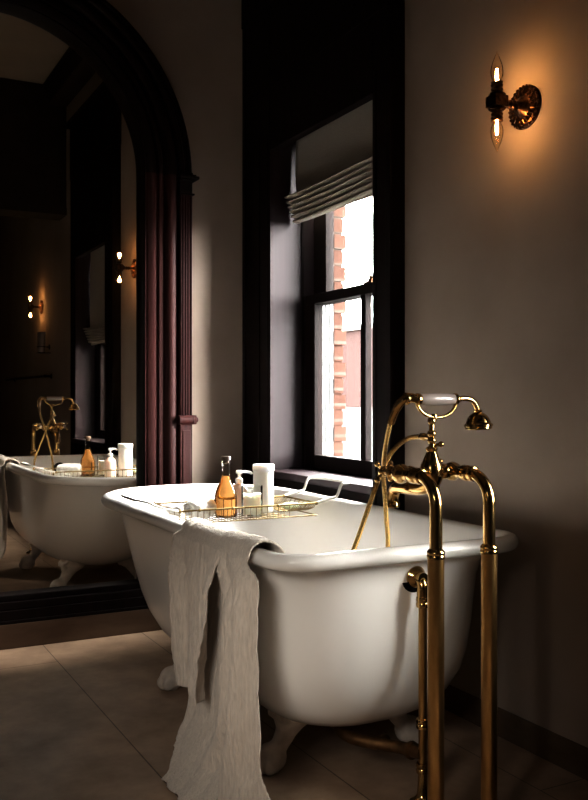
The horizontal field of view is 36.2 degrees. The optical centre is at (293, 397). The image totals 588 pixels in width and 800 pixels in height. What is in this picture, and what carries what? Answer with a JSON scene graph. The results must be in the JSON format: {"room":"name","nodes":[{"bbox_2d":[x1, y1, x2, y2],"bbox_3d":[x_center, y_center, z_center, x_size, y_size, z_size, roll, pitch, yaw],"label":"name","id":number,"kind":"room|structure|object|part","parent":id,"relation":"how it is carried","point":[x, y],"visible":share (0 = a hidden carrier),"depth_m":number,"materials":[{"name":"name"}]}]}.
{"room":"bathroom","nodes":[
{"label":"bathroom","id":0,"kind":"room"},
{"bbox_2d":[107,0,241,483],"bbox_3d":[-2.191,-0.750,3.187,4.475,3.700,0.100,0,0,-28],"label":"wall","id":1,"kind":"structure","parent":0,"point":[197,44],"depth_m":4.08,"materials":[{"name":"beige paint"}]},
{"bbox_2d":[0,609,161,649],"bbox_3d":[-1.131,0.951,3.635,2.070,0.098,0.090,0,0,-28],"label":"baseboard","id":2,"kind":"structure","parent":1,"relation":"attached to","point":[27,634],"depth_m":3.71,"materials":[{"name":"brown wood"}]},
{"bbox_2d":[0,0,198,624],"bbox_3d":[-1.189,-0.446,3.586,1.704,2.696,0.124,0,0,-28],"label":"arched mirror","id":3,"kind":"object","parent":1,"relation":"attached to","point":[97,177],"visible":0.84,"depth_m":3.78,"materials":[{"name":"black mirror"}]},
{"bbox_2d":[0,9,138,593],"bbox_3d":[-1.212,-0.386,3.630,1.224,2.392,0.013,0,0,-28],"label":"mirror glass","id":4,"kind":"object","parent":3,"relation":"on","point":[69,152],"depth_m":3.76,"materials":[{"name":"black"}]},
{"bbox_3d":[-1.196,0.848,3.599,1.680,0.109,0.087,0,0,-28],"label":"rail","id":5,"kind":"part","parent":3,"relation":"part of","materials":[{"name":"brown wood"}]},
{"bbox_3d":[-1.197,-1.353,3.601,1.530,0.765,0.086,0,0,-28],"label":"arch moulding","id":6,"kind":"part","parent":3,"relation":"part of","materials":[{"name":"brown wood"}]},
{"bbox_3d":[-0.562,-0.087,3.907,0.069,1.765,0.166,0,0,38],"label":"moulding","id":7,"kind":"part","parent":3,"relation":"part of","materials":[{"name":"brown wood"}]},
{"bbox_2d":[0,630,587,799],"bbox_3d":[-0.584,1.050,0.140,4.495,0.100,6.990,0,0,-28],"label":"floor","id":8,"kind":"structure","parent":0,"point":[87,719],"depth_m":2.58,"materials":[{"name":"tile"}]},
{"bbox_2d":[101,483,518,775],"bbox_3d":[-0.109,0.680,2.977,0.760,0.640,1.785,0,0,-28],"label":"bathtub","id":9,"kind":"object","parent":8,"relation":"on","point":[337,641],"visible":0.66,"depth_m":2.26,"materials":[{"name":"white ceramic"}]},
{"bbox_2d":[162,518,284,799],"bbox_3d":[-0.192,0.664,2.255,0.212,0.664,0.578,0,0,-28],"label":"bath towel","id":10,"kind":"object","parent":9,"relation":"hanging from","point":[214,593],"visible":0.97,"depth_m":2.23,"materials":[{"name":"white fabric"}]},
{"bbox_2d":[121,476,349,522],"bbox_3d":[-0.196,0.357,3.165,0.804,0.114,0.262,0,0,-28],"label":"caddy","id":11,"kind":"object","parent":9,"relation":"on","point":[278,506],"visible":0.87,"depth_m":3.13,"materials":[{"name":"gold metal"}]},
{"bbox_3d":[-0.491,0.351,3.011,0.138,0.047,0.260,0,0,-28],"label":"handle","id":12,"kind":"part","parent":11,"relation":"part of","materials":[{"name":"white metal"}]},
{"bbox_2d":[165,503,181,515],"bbox_3d":[-0.418,0.389,3.124,0.050,0.042,0.087,0,0,-23],"label":"rolled washcloth","id":13,"kind":"object","parent":11,"relation":"on","point":[171,505],"visible":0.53,"depth_m":3.09,"materials":[{"name":"fabric"}]},
{"bbox_2d":[183,497,216,518],"bbox_3d":[-0.320,0.374,3.059,0.074,0.072,0.128,0,0,29],"label":"rolled washcloth","id":14,"kind":"object","parent":11,"relation":"on","point":[205,502],"visible":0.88,"depth_m":3.02,"materials":[{"name":"fabric"}]},
{"bbox_2d":[215,456,236,517],"bbox_3d":[-0.235,0.305,3.105,0.077,0.209,0.077,0,0,-28],"label":"oil bottle","id":15,"kind":"object","parent":11,"relation":"on","point":[225,494],"visible":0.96,"depth_m":3.08,"materials":[{"name":"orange glass"}]},
{"bbox_3d":[-0.205,0.389,3.161,0.523,0.051,0.262,0,0,-28],"label":"frame","id":16,"kind":"part","parent":11,"relation":"part of","materials":[{"name":"gold metal"}]},
{"bbox_2d":[234,470,252,512],"bbox_3d":[-0.190,0.335,3.236,0.076,0.150,0.060,0,0,-28],"label":"pump bottle","id":17,"kind":"object","parent":11,"relation":"on","point":[239,480],"visible":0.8,"depth_m":3.22,"materials":[{"name":"beige plastic"}]},
{"bbox_2d":[241,485,262,516],"bbox_3d":[-0.146,0.357,3.135,0.074,0.105,0.074,0,0,-28],"label":"candle jar","id":18,"kind":"object","parent":11,"relation":"on","point":[248,498],"visible":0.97,"depth_m":3.11,"materials":[{"name":"clear glass"}]},
{"bbox_2d":[252,464,273,511],"bbox_3d":[-0.111,0.324,3.255,0.079,0.171,0.079,0,0,-28],"label":"canister","id":19,"kind":"object","parent":11,"relation":"on","point":[263,474],"visible":0.8,"depth_m":3.22,"materials":[{"name":"white plastic"}]},
{"bbox_3d":[-0.111,0.251,3.255,0.079,0.024,0.079,0,0,-28],"label":"lid","id":20,"kind":"part","parent":19,"relation":"part of","materials":[{"name":"white plastic"}]},
{"bbox_2d":[282,502,299,508],"bbox_3d":[-0.012,0.388,3.239,0.068,0.026,0.056,0,0,-28],"label":"soap bar","id":21,"kind":"object","parent":11,"relation":"in","point":[286,507],"visible":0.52,"depth_m":3.22,"materials":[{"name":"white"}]},
{"bbox_2d":[274,497,314,511],"bbox_3d":[-0.017,0.388,3.259,0.089,0.038,0.252,0,0,-28],"label":"basket","id":22,"kind":"object","parent":11,"relation":"on","point":[300,508],"depth_m":3.21,"materials":[{"name":"gold metal"}]},
{"bbox_3d":[0.090,0.338,3.315,0.159,0.075,0.262,0,0,-28],"label":"handle","id":23,"kind":"part","parent":11,"relation":"part of","materials":[{"name":"white metal"}]},
{"bbox_2d":[332,566,426,799],"bbox_3d":[0.221,0.702,2.334,0.353,0.596,0.088,0,0,44],"label":"pipe","id":24,"kind":"object","parent":9,"relation":"attached to","point":[416,576],"visible":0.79,"depth_m":2.22,"materials":[{"name":"gold metal"}]},
{"bbox_2d":[402,582,416,591],"bbox_3d":[0.300,0.447,2.262,0.085,0.086,0.014,0,0,-28],"label":"washer","id":25,"kind":"object","parent":24,"relation":"in","point":[409,586],"depth_m":2.25,"materials":[{"name":"black rubber"}]},
{"bbox_2d":[351,392,497,799],"bbox_3d":[0.308,0.494,2.220,0.329,1.012,0.495,0,0,-28],"label":"faucet","id":26,"kind":"object","parent":8,"relation":"on","point":[427,479],"visible":0.9,"depth_m":2.05,"materials":[{"name":"gold metal"}]},
{"bbox_3d":[0.217,0.178,2.178,0.053,0.053,0.020,0,0,-28],"label":"cross handle","id":27,"kind":"part","parent":26,"relation":"part of","materials":[{"name":"gold metal"}]},
{"bbox_3d":[0.289,0.231,2.230,0.044,0.098,0.200,0,0,-28],"label":"spout","id":28,"kind":"part","parent":26,"relation":"part of","materials":[{"name":"gold metal"}]},
{"bbox_3d":[0.344,0.111,2.155,0.031,0.015,0.015,0,0,-13],"label":"diverter knob","id":29,"kind":"part","parent":26,"relation":"part of","materials":[{"name":"gold metal"}]},
{"bbox_2d":[405,0,587,747],"bbox_3d":[1.522,-0.750,1.243,0.300,3.700,6.990,0,0,-28],"label":"wall","id":30,"kind":"structure","parent":0,"point":[496,240],"depth_m":2.61,"materials":[{"name":"beige paint"}]},
{"bbox_2d":[241,0,404,510],"bbox_3d":[0.201,-0.575,3.687,0.407,3.150,1.234,0,0,-28],"label":"window","id":31,"kind":"structure","parent":30,"relation":"in","point":[307,65],"depth_m":3.86,"materials":[{"name":"brown wood"}]},
{"bbox_3d":[0.114,0.670,3.559,0.047,0.660,0.820,0,0,-28],"label":"apron panel","id":32,"kind":"part","parent":31,"relation":"part of","materials":[{"name":"brown wood"}]},
{"bbox_3d":[0.201,0.325,3.604,0.300,0.030,0.880,0,0,-28],"label":"sill","id":33,"kind":"part","parent":31,"relation":"part of","materials":[{"name":"brown wood"}]},
{"bbox_3d":[0.336,-0.405,3.675,0.054,1.490,0.820,0,0,-28],"label":"frame","id":34,"kind":"part","parent":31,"relation":"part of","materials":[{"name":"grey"}]},
{"bbox_2d":[284,100,372,223],"bbox_3d":[0.181,-0.956,3.584,0.094,0.389,0.805,0,0,-28],"label":"blind","id":35,"kind":"object","parent":31,"relation":"attached to","point":[334,162],"visible":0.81,"depth_m":3.62,"materials":[{"name":"grey fabric"}]},
{"bbox_3d":[0.257,-0.071,3.634,0.040,0.761,0.816,0,0,-28],"label":"sash","id":36,"kind":"part","parent":31,"relation":"part of","materials":[{"name":"brown wood"}]},
{"bbox_3d":[0.295,-0.780,3.654,0.040,0.740,0.816,0,0,-28],"label":"sash","id":37,"kind":"part","parent":31,"relation":"part of","materials":[{"name":"brown wood"}]},
{"bbox_2d":[486,52,540,148],"bbox_3d":[0.603,-0.828,2.535,0.129,0.282,0.125,0,0,-28],"label":"wall sconce","id":38,"kind":"object","parent":30,"relation":"attached to","point":[524,106],"visible":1,"depth_m":2.52,"materials":[{"name":"brown metal"}]},
{"bbox_2d":[490,110,502,148],"bbox_3d":[0.567,-0.749,2.516,0.036,0.123,0.036,0,0,-28],"label":"bulb","id":39,"kind":"object","parent":38,"relation":"attached to","point":[497,117],"depth_m":2.51,"materials":[{"name":"clear"}]},
{"bbox_2d":[490,52,502,91],"bbox_3d":[0.567,-0.907,2.516,0.036,0.123,0.036,0,0,-28],"label":"bulb","id":40,"kind":"object","parent":38,"relation":"attached to","point":[496,86],"depth_m":2.51,"materials":[{"name":"clear"}]},
{"bbox_3d":[0.605,-0.828,2.536,0.085,0.026,0.026,0,0,-28],"label":"arm","id":41,"kind":"part","parent":38,"relation":"part of","materials":[{"name":"brown metal"}]},
{"bbox_2d":[444,685,587,780],"bbox_3d":[0.591,0.958,2.689,0.008,0.085,0.916,0,0,-28],"label":"baseboard","id":42,"kind":"structure","parent":30,"relation":"attached to","point":[569,755],"depth_m":2.55,"materials":[{"name":"black wood"}]},
{"label":"outside","id":43,"kind":"structure","parent":0,"visible":0},
{"bbox_3d":[-13.917,2.550,26.576,180.000,0.100,180.000,0,0,-28],"label":"ground","id":44,"kind":"structure","parent":43,"visible":0},
{"bbox_2d":[342,323,372,459],"bbox_3d":[-1.851,0.100,45.030,9.700,4.800,38.700,0,0,-28],"label":"brick building","id":45,"kind":"structure","parent":44,"relation":"on","point":[352,349],"depth_m":28.41,"materials":[{"name":"red brick"},{"name":"light mortar"}]}
]}

